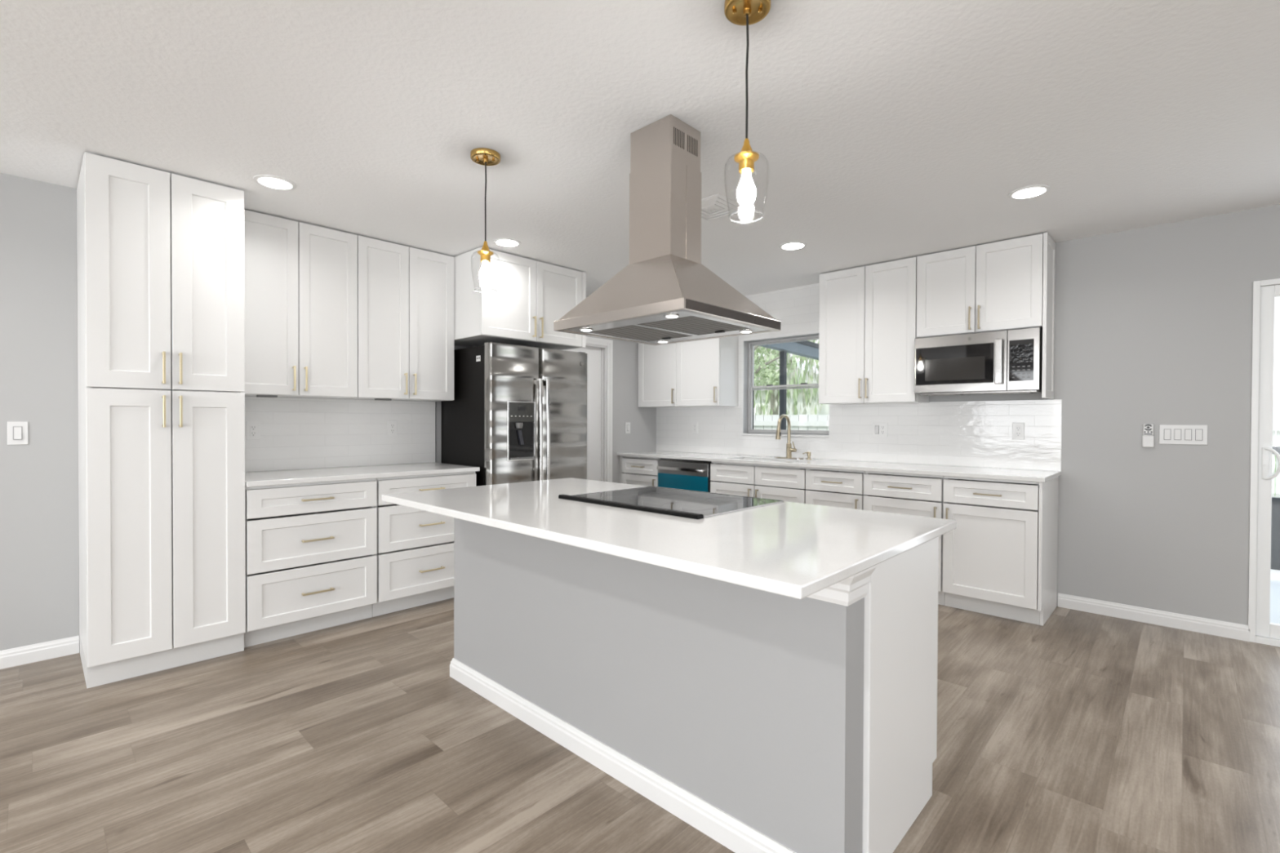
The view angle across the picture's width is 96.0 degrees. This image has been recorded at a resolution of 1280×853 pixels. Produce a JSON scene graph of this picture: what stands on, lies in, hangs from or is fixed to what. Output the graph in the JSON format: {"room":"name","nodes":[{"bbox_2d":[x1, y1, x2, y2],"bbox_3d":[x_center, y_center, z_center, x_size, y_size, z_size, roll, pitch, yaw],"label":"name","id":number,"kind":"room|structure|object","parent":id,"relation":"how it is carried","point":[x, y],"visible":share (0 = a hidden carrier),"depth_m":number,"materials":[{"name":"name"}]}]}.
{"room":"kitchen","nodes":[
{"label":"kitchen","id":0,"kind":"room"},
{"bbox_2d":[0,173,656,650],"bbox_3d":[-2.916,-0.029,3.181,0.120,2.444,9.202,1,1,43],"label":"wall","id":1,"kind":"structure","parent":0,"point":[39,534],"depth_m":2.95,"materials":[{"name":"grey paint"}]},
{"bbox_2d":[7,421,28,444],"bbox_3d":[-3.109,0.033,2.880,0.014,0.116,0.072,1,1,43],"label":"light switch","id":2,"kind":"object","parent":1,"relation":"attached to","point":[17,431],"visible":1,"depth_m":2.88,"materials":[{"name":"white plastic"}]},
{"bbox_2d":[0,635,79,669],"bbox_3d":[-4.433,1.161,1.501,0.015,0.088,4.265,1,1,43],"label":"baseboard","id":3,"kind":"structure","parent":1,"relation":"attached to","point":[12,657],"depth_m":2.94,"materials":[{"name":"white wood"}]},
{"bbox_2d":[244,209,357,398],"bbox_3d":[-2.175,-0.710,3.599,0.363,1.068,0.684,1,1,43],"label":"upper cabinet","id":4,"kind":"object","parent":1,"relation":"attached to","point":[300,279],"visible":0.94,"depth_m":3.50,"materials":[{"name":"white wood"}]},
{"bbox_2d":[256,395,277,397],"bbox_3d":[-2.227,-0.180,3.441,0.040,0.012,0.100,1,1,43],"label":"puck light","id":5,"kind":"object","parent":4,"relation":"attached to","point":[260,396],"depth_m":3.43,"materials":[{"name":"grey plastic"}]},
{"bbox_2d":[244,396,435,471],"bbox_3d":[-2.064,0.045,3.985,0.012,0.470,1.381,1,1,43],"label":"backsplash","id":6,"kind":"structure","parent":1,"relation":"attached to","point":[295,433],"depth_m":3.96,"materials":[{"name":"white tile"}]},
{"bbox_2d":[246,421,259,439],"bbox_3d":[-2.417,0.026,3.602,0.008,0.116,0.072,1,1,43],"label":"power outlet","id":7,"kind":"object","parent":6,"relation":"attached to","point":[252,427],"visible":1,"depth_m":3.60,"materials":[{"name":"white plastic"}]},
{"bbox_2d":[249,425,256,436],"bbox_3d":[-2.415,0.026,3.600,0.001,0.070,0.035,1,1,43],"label":"receptacle","id":8,"kind":"object","parent":7,"relation":"attached to","point":[252,428],"depth_m":3.60,"materials":[{"name":"white plastic"}]},
{"bbox_2d":[387,420,397,436],"bbox_3d":[-1.818,0.014,4.233,0.008,0.116,0.072,1,1,43],"label":"power outlet","id":9,"kind":"object","parent":6,"relation":"attached to","point":[392,424],"visible":1,"depth_m":4.23,"materials":[{"name":"white plastic"}]},
{"bbox_2d":[390,423,395,433],"bbox_3d":[-1.816,0.014,4.231,0.001,0.070,0.035,1,1,43],"label":"receptacle","id":10,"kind":"object","parent":9,"relation":"attached to","point":[392,425],"depth_m":4.23,"materials":[{"name":"white plastic"}]},
{"bbox_2d":[339,235,453,401],"bbox_3d":[-1.705,-0.713,4.095,0.363,1.068,0.680,1,1,43],"label":"upper cabinet","id":11,"kind":"object","parent":1,"relation":"attached to","point":[406,294],"visible":0.95,"depth_m":3.97,"materials":[{"name":"white wood"}]},
{"bbox_2d":[374,398,391,400],"bbox_3d":[-1.755,-0.184,3.939,0.040,0.012,0.100,1,1,43],"label":"puck light","id":12,"kind":"object","parent":11,"relation":"attached to","point":[378,399],"depth_m":3.93,"materials":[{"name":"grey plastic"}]},
{"bbox_2d":[453,247,586,350],"bbox_3d":[-1.007,-0.946,4.562,0.728,0.608,0.953,1,1,43],"label":"upper cabinet","id":13,"kind":"object","parent":1,"relation":"attached to","point":[530,295],"visible":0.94,"depth_m":4.23,"materials":[{"name":"white wood"}]},
{"bbox_2d":[564,336,613,482],"bbox_3d":[-0.636,0.153,5.570,0.145,2.050,0.895,1,1,43],"label":"door","id":14,"kind":"structure","parent":1,"relation":"in","point":[599,352],"depth_m":5.80,"materials":[{"name":"white"}]},
{"bbox_2d":[625,422,630,433],"bbox_3d":[-0.124,0.015,6.028,0.014,0.116,0.072,1,1,43],"label":"light switch","id":15,"kind":"object","parent":1,"relation":"attached to","point":[627,424],"visible":1,"depth_m":6.02,"materials":[{"name":"white plastic"}]},
{"bbox_2d":[0,0,1279,296],"bbox_3d":[-0.058,-1.272,0.462,8.345,0.120,9.202,1,1,43],"label":"ceiling","id":16,"kind":"structure","parent":0,"point":[880,131],"depth_m":2.23,"materials":[{"name":"white paint"}]},
{"bbox_2d":[253,174,296,190],"bbox_3d":[-1.860,-1.240,2.939,0.188,0.008,0.188,1,1,43],"label":"recessed light","id":17,"kind":"object","parent":16,"relation":"in","point":[273,182],"visible":1,"depth_m":2.92,"materials":[{"name":"white"}]},
{"bbox_2d":[470,147,500,293],"bbox_3d":[-0.704,-0.927,2.625,0.132,0.619,0.132,1,1,43],"label":"pendant lamp","id":18,"kind":"object","parent":16,"relation":"hanging from","point":[485,157],"visible":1,"depth_m":2.61,"materials":[{"name":"gold metal"}]},
{"bbox_2d":[477,250,493,262],"bbox_3d":[-0.704,-0.771,2.627,0.072,0.043,0.072,1,1,43],"label":"socket","id":19,"kind":"object","parent":18,"relation":"attached to","point":[485,255],"depth_m":2.61,"materials":[{"name":"gold metal"}]},
{"bbox_2d":[493,238,520,247],"bbox_3d":[-0.903,-1.246,3.918,0.188,0.008,0.188,1,1,43],"label":"recessed light","id":20,"kind":"object","parent":16,"relation":"in","point":[507,242],"visible":1,"depth_m":3.90,"materials":[{"name":"white"}]},
{"bbox_2d":[553,114,780,345],"bbox_3d":[0.115,-0.815,2.426,0.710,0.831,0.644,1,1,43],"label":"range hood","id":21,"kind":"object","parent":16,"relation":"hanging from","point":[665,295],"visible":1,"depth_m":2.31,"materials":[{"name":"silver metal"}]},
{"bbox_2d":[701,193,749,221],"bbox_3d":[0.413,-1.235,3.273,0.300,0.006,0.300,1,1,43],"label":"ceiling vent","id":22,"kind":"object","parent":16,"relation":"in","point":[719,202],"visible":0.78,"depth_m":3.23,"materials":[{"name":"white metal"}]},
{"bbox_2d":[724,0,770,223],"bbox_3d":[0.308,-0.913,1.665,0.132,0.619,0.132,1,1,43],"label":"pendant lamp","id":23,"kind":"object","parent":16,"relation":"hanging from","point":[739,12],"visible":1,"depth_m":1.66,"materials":[{"name":"gold metal"}]},
{"bbox_2d":[733,138,759,173],"bbox_3d":[0.308,-0.783,1.667,0.072,0.094,0.072,1,1,43],"label":"socket","id":24,"kind":"object","parent":23,"relation":"attached to","point":[746,159],"depth_m":1.65,"materials":[{"name":"gold metal"}]},
{"bbox_2d":[778,241,807,250],"bbox_3d":[1.051,-1.239,3.965,0.188,0.008,0.188,1,1,43],"label":"recessed light","id":25,"kind":"object","parent":16,"relation":"in","point":[790,246],"visible":1,"depth_m":3.95,"materials":[{"name":"white"}]},
{"bbox_2d":[1008,184,1050,199],"bbox_3d":[2.041,-1.226,3.026,0.188,0.008,0.188,1,1,43],"label":"recessed light","id":26,"kind":"object","parent":16,"relation":"in","point":[1033,191],"visible":1,"depth_m":3.01,"materials":[{"name":"white"}]},
{"bbox_2d":[0,597,1279,852],"bbox_3d":[-0.068,1.292,0.488,8.345,0.120,9.202,1,1,43],"label":"floor","id":27,"kind":"structure","parent":0,"point":[1077,731],"depth_m":2.14,"materials":[{"name":"beige wood"}]},
{"bbox_2d":[76,151,245,688],"bbox_3d":[-2.509,-0.021,3.028,0.678,2.436,0.607,1,1,43],"label":"pantry cabinet","id":28,"kind":"object","parent":27,"relation":"on","point":[161,287],"visible":1,"depth_m":2.79,"materials":[{"name":"white wood"}]},
{"bbox_2d":[244,478,377,647],"bbox_3d":[-2.067,0.754,3.505,0.678,0.878,0.683,1,1,43],"label":"base cabinet","id":29,"kind":"object","parent":27,"relation":"on","point":[311,548],"visible":0.94,"depth_m":3.28,"materials":[{"name":"white wood"}]},
{"bbox_2d":[244,462,479,487],"bbox_3d":[-1.833,0.299,3.760,0.660,0.028,1.378,1,1,43],"label":"countertop","id":30,"kind":"structure","parent":29,"relation":"on","point":[261,478],"depth_m":3.60,"materials":[{"name":"white stone"}]},
{"bbox_2d":[372,471,475,617],"bbox_3d":[-1.596,0.751,4.001,0.678,0.878,0.679,1,1,43],"label":"base cabinet","id":31,"kind":"object","parent":27,"relation":"on","point":[415,554],"visible":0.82,"depth_m":3.72,"materials":[{"name":"white wood"}]},
{"bbox_2d":[441,342,586,486],"bbox_3d":[-0.963,0.294,4.567,0.753,1.786,0.924,1,1,43],"label":"refrigerator","id":32,"kind":"object","parent":27,"relation":"on","point":[516,413],"visible":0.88,"depth_m":4.25,"materials":[{"name":"silver metal"}]},
{"bbox_2d":[619,455,624,483],"bbox_3d":[-0.001,0.735,6.145,0.043,0.878,0.572,1,1,43],"label":"filler panel","id":33,"kind":"object","parent":27,"relation":"on","point":[620,456],"visible":0.14,"depth_m":5.94,"materials":[{"name":"white wood"}]},
{"bbox_2d":[621,455,660,486],"bbox_3d":[0.179,0.738,5.936,0.503,0.878,0.627,1,1,43],"label":"base cabinet","id":34,"kind":"object","parent":27,"relation":"on","point":[641,471],"visible":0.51,"depth_m":5.73,"materials":[{"name":"white wood"}]},
{"bbox_2d":[657,457,713,492],"bbox_3d":[0.580,0.744,5.541,0.615,0.876,0.648,1,1,43],"label":"dishwasher","id":35,"kind":"object","parent":27,"relation":"on","point":[684,474],"visible":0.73,"depth_m":5.32,"materials":[{"name":"teal metal"}]},
{"bbox_2d":[449,517,938,852],"bbox_3d":[0.056,0.774,2.371,2.002,0.878,0.780,1,1,43],"label":"kitchen island","id":36,"kind":"object","parent":27,"relation":"on","point":[762,722],"visible":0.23,"depth_m":1.76,"materials":[{"name":"grey paint"}]},
{"bbox_2d":[381,477,956,599],"bbox_3d":[-0.038,0.321,2.236,2.014,0.028,1.076,1,1,43],"label":"island countertop","id":37,"kind":"structure","parent":36,"relation":"on","point":[796,550],"depth_m":1.74,"materials":[{"name":"white stone"}]},
{"bbox_2d":[558,485,783,519],"bbox_3d":[0.121,0.298,2.388,0.740,0.015,0.573,1,1,43],"label":"cooktop","id":38,"kind":"object","parent":37,"relation":"in","point":[695,504],"visible":1,"depth_m":2.33,"materials":[{"name":"black glass"}]},
{"bbox_2d":[710,461,808,503],"bbox_3d":[1.145,0.751,5.020,0.914,0.878,0.627,1,1,43],"label":"base cabinet","id":39,"kind":"object","parent":27,"relation":"on","point":[720,473],"visible":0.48,"depth_m":4.78,"materials":[{"name":"white wood"}]},
{"bbox_2d":[617,450,1061,482],"bbox_3d":[1.292,0.299,4.892,3.636,0.028,0.608,1,1,43],"label":"countertop","id":40,"kind":"structure","parent":39,"relation":"on","point":[1041,476],"depth_m":4.31,"materials":[{"name":"white stone"}]},
{"bbox_2d":[774,413,803,458],"bbox_3d":[1.258,0.087,5.042,0.250,0.391,0.239,1,1,43],"label":"faucet","id":41,"kind":"object","parent":40,"relation":"on","point":[789,450],"visible":1,"depth_m":5.08,"materials":[{"name":"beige metal"}]},
{"bbox_2d":[802,451,811,459],"bbox_3d":[1.437,0.251,4.956,0.046,0.066,0.109,1,1,43],"label":"soap dispenser","id":42,"kind":"object","parent":40,"relation":"on","point":[807,452],"visible":1,"depth_m":4.96,"materials":[{"name":"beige metal"}]},
{"bbox_2d":[805,467,866,510],"bbox_3d":[1.643,0.757,4.548,0.452,0.878,0.627,1,1,43],"label":"base cabinet","id":43,"kind":"object","parent":27,"relation":"on","point":[840,488],"visible":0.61,"depth_m":4.34,"materials":[{"name":"white wood"}]},
{"bbox_2d":[863,471,945,605],"bbox_3d":[2.001,0.762,4.208,0.529,0.878,0.627,1,1,43],"label":"base cabinet","id":44,"kind":"object","parent":27,"relation":"on","point":[907,494],"visible":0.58,"depth_m":3.98,"materials":[{"name":"white wood"}]},
{"bbox_2d":[942,475,1058,625],"bbox_3d":[2.393,0.768,3.836,0.548,0.878,0.627,1,1,43],"label":"base cabinet","id":45,"kind":"object","parent":27,"relation":"on","point":[1000,559],"visible":0.8,"depth_m":3.63,"materials":[{"name":"white wood"}]},
{"bbox_2d":[664,204,1279,625],"bbox_3d":[3.084,-0.012,3.721,7.845,2.444,0.160,1,1,43],"label":"wall","id":46,"kind":"structure","parent":0,"point":[1153,324],"depth_m":3.52,"materials":[{"name":"grey paint"}]},
{"bbox_2d":[638,335,738,407],"bbox_3d":[0.451,-0.729,5.856,1.065,1.056,0.355,1,1,43],"label":"upper cabinet","id":47,"kind":"object","parent":46,"relation":"attached to","point":[704,372],"visible":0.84,"depth_m":5.64,"materials":[{"name":"white wood"}]},
{"bbox_2d":[742,334,829,437],"bbox_3d":[1.362,-0.363,5.323,0.884,0.910,0.162,1,1,43],"label":"window","id":48,"kind":"structure","parent":46,"relation":"in","point":[808,433],"depth_m":5.47,"materials":[{"name":"grey metal"}]},
{"bbox_2d":[656,283,1062,471],"bbox_3d":[1.502,-0.485,5.102,3.637,1.535,0.008,1,1,43],"label":"backsplash","id":49,"kind":"structure","parent":46,"relation":"attached to","point":[973,433],"depth_m":4.67,"materials":[{"name":"white tile"}]},
{"bbox_2d":[692,422,697,433],"bbox_3d":[0.569,0.013,5.978,0.072,0.116,0.008,1,1,43],"label":"power outlet","id":50,"kind":"object","parent":49,"relation":"attached to","point":[695,424],"visible":1,"depth_m":5.97,"materials":[{"name":"white plastic"}]},
{"bbox_2d":[872,422,887,436],"bbox_3d":[1.944,0.026,4.670,0.118,0.116,0.014,1,1,43],"label":"power outlet","id":51,"kind":"object","parent":49,"relation":"attached to","point":[879,429],"visible":1,"depth_m":4.67,"materials":[{"name":"white plastic"}]},
{"bbox_2d":[880,425,884,434],"bbox_3d":[1.961,0.027,4.654,0.035,0.070,0.001,1,1,43],"label":"receptacle","id":52,"kind":"object","parent":51,"relation":"attached to","point":[882,427],"depth_m":4.65,"materials":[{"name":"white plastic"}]},
{"bbox_2d":[1012,422,1024,439],"bbox_3d":[2.636,0.034,4.017,0.072,0.116,0.008,1,1,43],"label":"power outlet","id":53,"kind":"object","parent":49,"relation":"attached to","point":[1018,428],"visible":1,"depth_m":4.01,"materials":[{"name":"white plastic"}]},
{"bbox_2d":[1015,426,1021,436],"bbox_3d":[2.635,0.034,4.015,0.035,0.070,0.001,1,1,43],"label":"receptacle","id":54,"kind":"object","parent":53,"relation":"attached to","point":[1018,428],"depth_m":4.01,"materials":[{"name":"white plastic"}]},
{"bbox_2d":[818,257,928,404],"bbox_3d":[1.826,-0.711,4.546,0.750,1.056,0.347,1,1,43],"label":"upper cabinet","id":55,"kind":"object","parent":46,"relation":"attached to","point":[868,320],"visible":0.98,"depth_m":4.42,"materials":[{"name":"white wood"}]},
{"bbox_2d":[916,232,1055,399],"bbox_3d":[2.387,-0.709,4.020,0.781,1.044,0.355,1,1,43],"label":"upper cabinet","id":56,"kind":"object","parent":46,"relation":"attached to","point":[1007,284],"visible":0.96,"depth_m":3.86,"materials":[{"name":"white wood"}]},
{"bbox_2d":[914,326,1042,395],"bbox_3d":[2.358,-0.430,4.012,0.756,0.417,0.391,1,1,43],"label":"microwave","id":57,"kind":"object","parent":56,"relation":"attached to","point":[1006,362],"visible":0.94,"depth_m":3.88,"materials":[{"name":"silver metal"}]},
{"bbox_2d":[1142,424,1154,447],"bbox_3d":[3.132,0.056,3.552,0.054,0.142,0.020,1,1,43],"label":"remote control","id":58,"kind":"object","parent":46,"relation":"attached to","point":[1148,440],"visible":1,"depth_m":3.55,"materials":[{"name":"white plastic"}]},
{"bbox_2d":[1057,593,1249,641],"bbox_3d":[3.128,1.168,3.567,0.887,0.088,0.015,1,1,43],"label":"baseboard","id":59,"kind":"structure","parent":46,"relation":"attached to","point":[1185,622],"depth_m":3.52,"materials":[{"name":"white wood"}]},
{"bbox_2d":[1159,424,1207,444],"bbox_3d":[3.246,0.049,3.447,0.207,0.116,0.014,1,1,43],"label":"light switch","id":60,"kind":"object","parent":46,"relation":"attached to","point":[1168,433],"visible":1,"depth_m":3.44,"materials":[{"name":"white plastic"}]},
{"bbox_2d":[1247,278,1279,647],"bbox_3d":[4.144,0.208,2.663,1.826,2.033,0.159,1,1,43],"label":"door","id":61,"kind":"structure","parent":46,"relation":"in","point":[1264,292],"depth_m":3.23,"materials":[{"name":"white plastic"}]},
{"label":"outside","id":62,"kind":"structure","parent":0,"visible":0},
{"bbox_2d":[1274,455,1275,496],"bbox_3d":[12.952,1.201,20.940,50.000,0.140,31.800,1,1,43],"label":"lawn","id":63,"kind":"structure","parent":62,"point":[1275,455],"depth_m":13.12,"materials":[{"name":"green"}]},
{"bbox_2d":[754,345,799,388],"bbox_3d":[2.518,-1.271,14.694,3.229,4.867,3.206,1,1,43],"label":"leafy tree","id":64,"kind":"object","parent":63,"relation":"on","point":[757,368],"visible":0.12,"depth_m":14.27,"materials":[{"name":"green plant"}]},
{"bbox_2d":[754,339,822,414],"bbox_3d":[4.722,-2.199,20.291,4.269,6.622,4.408,1,1,43],"label":"tree","id":65,"kind":"object","parent":63,"relation":"on","point":[772,398],"visible":0.21,"depth_m":19.88,"materials":[{"name":"green plant"}]},
{"bbox_2d":[753,355,829,414],"bbox_3d":[6.343,-1.163,27.744,11.200,4.400,5.800,1,1,43],"label":"house","id":66,"kind":"structure","parent":63,"relation":"on","point":[824,407],"depth_m":23.99,"materials":[{"name":"white paint"}]},
{"bbox_2d":[753,412,1279,497],"bbox_3d":[3.593,0.457,11.061,18.000,1.380,0.070,1,1,43],"label":"fence","id":67,"kind":"object","parent":63,"relation":"on","point":[798,422],"visible":0.05,"depth_m":11.26,"materials":[{"name":"grey plastic"}]},
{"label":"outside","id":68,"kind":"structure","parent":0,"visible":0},
{"bbox_2d":[1270,568,1279,623],"bbox_3d":[3.056,1.280,6.146,20.000,0.130,3.288,1,1,43],"label":"patio","id":69,"kind":"structure","parent":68,"point":[1275,574],"depth_m":4.21,"materials":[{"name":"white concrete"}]},
{"bbox_2d":[757,340,1279,570],"bbox_3d":[4.252,0.076,5.037,6.260,2.310,3.400,1,1,43],"label":"frame","id":70,"kind":"object","parent":69,"relation":"on","point":[806,348],"visible":0.25,"depth_m":6.75,"materials":[{"name":"grey stone"}]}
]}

